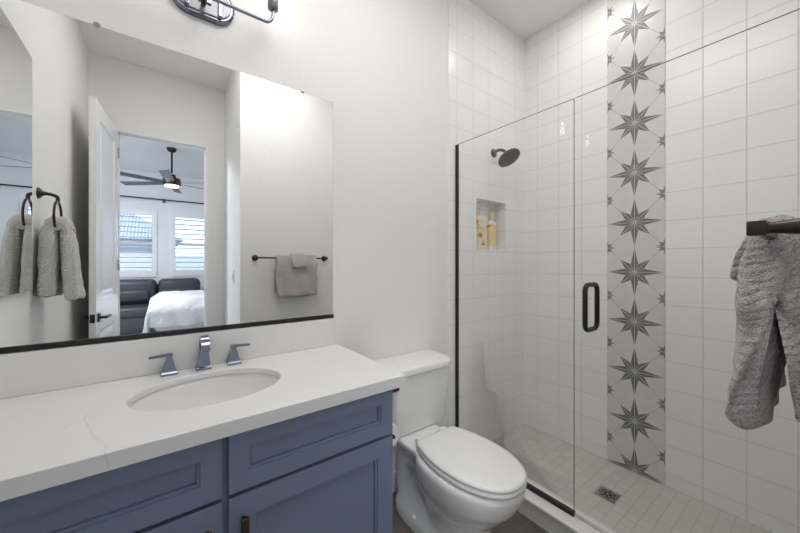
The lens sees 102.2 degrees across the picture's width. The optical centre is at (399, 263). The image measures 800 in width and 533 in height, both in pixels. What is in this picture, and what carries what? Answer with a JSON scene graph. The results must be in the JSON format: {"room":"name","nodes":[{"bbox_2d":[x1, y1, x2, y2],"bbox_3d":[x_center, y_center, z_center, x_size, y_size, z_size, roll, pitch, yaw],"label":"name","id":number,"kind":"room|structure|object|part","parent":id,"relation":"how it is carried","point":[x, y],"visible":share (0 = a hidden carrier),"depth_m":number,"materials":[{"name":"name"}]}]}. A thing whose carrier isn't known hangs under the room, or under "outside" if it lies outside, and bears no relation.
{"room":"bathroom","nodes":[
{"label":"bathroom","id":0,"kind":"room"},
{"bbox_2d":[14,0,523,470],"bbox_3d":[-0.194,-0.250,1.819,3.012,3.060,0.206,0,0,-37],"label":"wall","id":1,"kind":"structure","parent":0,"point":[382,65],"depth_m":1.89,"materials":[{"name":"white paint"}]},
{"bbox_2d":[0,0,333,353],"bbox_3d":[-0.792,-0.270,1.243,1.157,1.072,0.012,0,0,-37],"label":"wall mirror","id":2,"kind":"object","parent":1,"relation":"attached to","point":[148,190],"visible":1,"depth_m":1.16,"materials":[{"name":"silver glass"}]},
{"bbox_2d":[0,318,335,398],"bbox_3d":[-0.787,0.333,1.243,1.171,0.130,0.018,0,0,-37],"label":"backsplash","id":3,"kind":"structure","parent":1,"relation":"attached to","point":[44,370],"depth_m":1.13,"materials":[{"name":"white stone"}]},
{"bbox_2d":[173,0,277,25],"bbox_3d":[-0.732,-1.058,1.214,0.508,0.208,0.130,0,0,-37],"label":"vanity light","id":4,"kind":"object","parent":1,"relation":"attached to","point":[217,12],"visible":1,"depth_m":1.26,"materials":[{"name":"grey metal"}]},
{"bbox_3d":[-0.757,-1.020,1.246,0.188,0.104,0.005,0,0,-37],"label":"plate","id":5,"kind":"part","parent":4,"relation":"part of","materials":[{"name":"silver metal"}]},
{"bbox_3d":[-0.729,-1.007,1.210,0.480,0.076,0.093,0,0,-37],"label":"arm","id":6,"kind":"part","parent":4,"relation":"part of","materials":[{"name":"grey metal"}]},
{"bbox_2d":[267,0,277,12],"bbox_3d":[-0.518,-1.058,1.318,0.042,0.052,0.042,0,0,-37],"label":"socket","id":7,"kind":"object","parent":4,"relation":"attached to","point":[272,4],"depth_m":1.31,"materials":[{"name":"grey metal"}]},
{"bbox_2d":[393,470,396,492],"bbox_3d":[-0.008,1.222,1.828,0.797,0.115,0.014,0,0,-37],"label":"baseboard","id":8,"kind":"structure","parent":1,"relation":"attached to","point":[395,471],"depth_m":1.81,"materials":[{"name":"white paint"}]},
{"bbox_2d":[476,207,486,249],"bbox_3d":[0.590,-0.250,2.330,0.107,0.307,0.073,0,0,-37],"label":"shampoo bottle","id":9,"kind":"object","parent":1,"relation":"on","point":[481,220],"visible":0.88,"depth_m":2.30,"materials":[{"name":"beige plastic"}]},
{"bbox_2d":[487,212,496,249],"bbox_3d":[0.681,-0.239,2.412,0.090,0.285,0.051,0,0,-37],"label":"shampoo bottle","id":10,"kind":"object","parent":1,"relation":"on","point":[491,224],"visible":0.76,"depth_m":2.39,"materials":[{"name":"yellow plastic"}]},
{"bbox_2d":[491,148,519,166],"bbox_3d":[0.738,-0.758,2.264,0.158,0.147,0.199,0,0,-37],"label":"shower","id":11,"kind":"object","parent":1,"relation":"attached to","point":[510,156],"visible":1,"depth_m":2.24,"materials":[{"name":"grey metal"}]},
{"bbox_3d":[0.713,-0.792,2.299,0.021,0.056,0.113,0,0,-37],"label":"arm","id":12,"kind":"part","parent":11,"relation":"part of","materials":[{"name":"grey metal"}]},
{"bbox_2d":[518,500,573,532],"bbox_3d":[0.797,1.238,1.511,0.113,0.085,1.473,0,0,-37],"label":"trim","id":13,"kind":"structure","parent":1,"relation":"attached to","point":[540,518],"depth_m":1.56,"materials":[{"name":"tile"}]},
{"bbox_2d":[524,480,616,532],"bbox_3d":[0.799,1.188,1.512,0.134,0.015,1.473,0,0,-37],"label":"trim","id":14,"kind":"structure","parent":1,"relation":"attached to","point":[574,524],"depth_m":1.51,"materials":[{"name":"white stone"}]},
{"bbox_2d":[455,98,574,516],"bbox_3d":[0.590,0.204,1.808,0.020,1.952,0.750,0,0,-37],"label":"screen","id":15,"kind":"object","parent":14,"relation":"on","point":[550,499],"visible":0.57,"depth_m":2.09,"materials":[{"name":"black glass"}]},
{"bbox_2d":[469,0,589,40],"bbox_3d":[0.520,-1.830,0.865,3.012,0.100,2.589,0,0,-37],"label":"ceiling","id":16,"kind":"structure","parent":0,"point":[524,18],"depth_m":2.28,"materials":[{"name":"white paint"}]},
{"bbox_2d":[393,424,772,532],"bbox_3d":[0.520,1.310,0.865,3.012,0.060,2.589,0,0,-37],"label":"floor","id":17,"kind":"structure","parent":0,"point":[645,505],"depth_m":1.78,"materials":[{"name":"tile"}]},
{"bbox_2d":[0,389,392,532],"bbox_3d":[-0.626,0.859,1.015,1.123,0.842,0.565,0,0,-37],"label":"vanity cabinet","id":18,"kind":"object","parent":17,"relation":"on","point":[328,470],"visible":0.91,"depth_m":0.88,"materials":[{"name":"blue paint"}]},
{"bbox_3d":[-0.668,0.521,0.680,0.515,0.159,0.020,0,0,-37],"label":"drawer","id":19,"kind":"part","parent":18,"relation":"part of","materials":[{"name":"blue paint"}]},
{"bbox_3d":[-0.668,0.888,0.680,0.515,0.553,0.020,0,0,-37],"label":"door","id":20,"kind":"part","parent":18,"relation":"part of","materials":[{"name":"blue paint"}]},
{"bbox_2d":[0,344,405,501],"bbox_3d":[-0.620,0.417,1.028,1.180,0.039,0.563,0,0,-37],"label":"countertop","id":21,"kind":"structure","parent":18,"relation":"on","point":[48,439],"depth_m":0.86,"materials":[{"name":"white stone"}]},
{"bbox_2d":[148,335,249,376],"bbox_3d":[-0.732,0.333,1.205,0.329,0.130,0.114,0,0,-37],"label":"faucet","id":22,"kind":"object","parent":21,"relation":"on","point":[169,368],"visible":1,"depth_m":1.20,"materials":[{"name":"grey metal"}]},
{"bbox_3d":[-0.850,0.330,1.147,0.071,0.012,0.022,0,0,-44],"label":"lever","id":23,"kind":"part","parent":22,"relation":"part of","materials":[{"name":"grey metal"}]},
{"bbox_3d":[-0.832,0.366,1.164,0.050,0.064,0.050,0,0,-37],"label":"handle","id":24,"kind":"part","parent":22,"relation":"part of","materials":[{"name":"grey metal"}]},
{"bbox_3d":[-0.727,0.294,1.200,0.027,0.053,0.101,0,0,-37],"label":"spout","id":25,"kind":"part","parent":22,"relation":"part of","materials":[{"name":"grey metal"}]},
{"bbox_3d":[-0.664,0.366,1.289,0.050,0.064,0.050,0,0,-37],"label":"handle","id":26,"kind":"part","parent":22,"relation":"part of","materials":[{"name":"grey metal"}]},
{"bbox_3d":[-0.643,0.330,1.302,0.071,0.012,0.022,0,0,-30],"label":"lever","id":27,"kind":"part","parent":22,"relation":"part of","materials":[{"name":"grey metal"}]},
{"bbox_2d":[129,373,278,411],"bbox_3d":[-0.612,0.498,1.053,0.469,0.160,0.366,0,0,-37],"label":"sink","id":28,"kind":"object","parent":21,"relation":"in","point":[202,392],"visible":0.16,"depth_m":1.18,"materials":[{"name":"white ceramic"}]},
{"bbox_3d":[-0.407,0.715,0.845,0.020,0.110,0.030,0,0,-37],"label":"handle","id":29,"kind":"part","parent":18,"relation":"part of","materials":[{"name":"brown metal"}]},
{"bbox_3d":[-0.241,0.521,1.000,0.520,0.159,0.020,0,0,-37],"label":"drawer","id":30,"kind":"part","parent":18,"relation":"part of","materials":[{"name":"blue paint"}]},
{"bbox_3d":[-0.241,0.888,1.000,0.520,0.553,0.020,0,0,-37],"label":"door","id":31,"kind":"part","parent":18,"relation":"part of","materials":[{"name":"blue paint"}]},
{"bbox_2d":[375,349,526,532],"bbox_3d":[0.220,0.899,1.517,0.475,0.762,0.769,0,0,-37],"label":"toilet","id":32,"kind":"object","parent":17,"relation":"on","point":[451,479],"visible":0.94,"depth_m":1.45,"materials":[{"name":"white ceramic"}]},
{"bbox_3d":[0.072,0.538,1.744,0.440,0.040,0.230,0,0,-37],"label":"tank lid","id":33,"kind":"part","parent":32,"relation":"part of","materials":[{"name":"white ceramic"}]},
{"bbox_3d":[0.068,0.715,1.750,0.404,0.320,0.209,0,0,-37],"label":"tank","id":34,"kind":"part","parent":32,"relation":"part of","materials":[{"name":"white ceramic"}]},
{"bbox_3d":[0.225,1.077,1.514,0.355,0.405,0.743,0,0,-37],"label":"bowl","id":35,"kind":"part","parent":32,"relation":"part of","materials":[{"name":"white ceramic"}]},
{"bbox_3d":[0.310,0.862,1.401,0.333,0.021,0.474,0,0,-37],"label":"seat","id":36,"kind":"part","parent":32,"relation":"part of","materials":[{"name":"white plastic"}]},
{"bbox_3d":[0.310,0.836,1.401,0.333,0.022,0.474,0,0,-37],"label":"lid","id":37,"kind":"part","parent":32,"relation":"part of","materials":[{"name":"white plastic"}]},
{"bbox_2d":[594,486,620,503],"bbox_3d":[1.149,1.279,1.790,0.100,0.004,0.100,0,0,-37],"label":"shower drain","id":38,"kind":"object","parent":17,"relation":"on","point":[603,492],"visible":1,"depth_m":1.79,"materials":[{"name":"silver metal"}]},
{"bbox_2d":[524,0,799,532],"bbox_3d":[1.503,-0.250,1.981,0.100,3.060,1.580,0,0,-37],"label":"wall","id":39,"kind":"structure","parent":0,"point":[732,104],"depth_m":1.78,"materials":[{"name":"tile"}]},
{"bbox_2d":[607,0,664,485],"bbox_3d":[1.438,-0.250,1.980,0.005,3.060,0.297,0,0,-37],"label":"decorative tile strip","id":40,"kind":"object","parent":39,"relation":"attached to","point":[635,28],"depth_m":1.97,"materials":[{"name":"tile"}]},
{"bbox_3d":[1.193,-0.250,0.812,1.796,3.060,0.120,0,0,-37],"label":"wall","id":41,"kind":"structure","parent":0,"visible":0},
{"bbox_2d":[575,8,799,532],"bbox_3d":[1.031,0.203,1.218,0.140,1.950,0.716,0,0,-37],"label":"shower door","id":42,"kind":"structure","parent":41,"relation":"attached to","point":[595,285],"depth_m":1.41,"materials":[{"name":"clear glass"}]},
{"bbox_3d":[0.858,0.195,1.449,0.140,0.220,0.021,0,0,-37],"label":"handle","id":43,"kind":"part","parent":42,"relation":"part of","materials":[{"name":"black metal"}]},
{"bbox_2d":[746,218,799,238],"bbox_3d":[0.757,-0.048,0.608,0.676,0.052,0.075,0,0,-37],"label":"towel bar","id":44,"kind":"object","parent":41,"relation":"attached to","point":[765,229],"visible":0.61,"depth_m":0.43,"materials":[{"name":"black metal"}]},
{"bbox_2d":[725,217,799,429],"bbox_3d":[0.760,0.109,0.644,0.376,0.380,0.124,0,0,-37],"label":"bath towel","id":45,"kind":"object","parent":44,"relation":"hanging from","point":[767,296],"visible":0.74,"depth_m":0.55,"materials":[{"name":"grey fabric"}]},
{"bbox_2d":[730,215,794,280],"bbox_3d":[0.756,-0.030,0.665,0.149,0.134,0.100,0,0,-37],"label":"washcloth","id":46,"kind":"object","parent":45,"relation":"on","point":[736,261],"visible":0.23,"depth_m":0.65,"materials":[{"name":"grey fabric"}]},
{"bbox_3d":[-0.099,0.670,1.304,0.066,0.044,0.187,0,0,-37],"label":"paper holder","id":47,"kind":"object","parent":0,"visible":0},
{"bbox_2d":[392,424,398,445],"bbox_3d":[-0.067,0.679,1.304,0.092,0.092,0.098,0,0,-37],"label":"toilet roll","id":48,"kind":"object","parent":47,"relation":"on","point":[395,428],"visible":0.15,"depth_m":1.28,"materials":[{"name":"white paper"}]}
]}

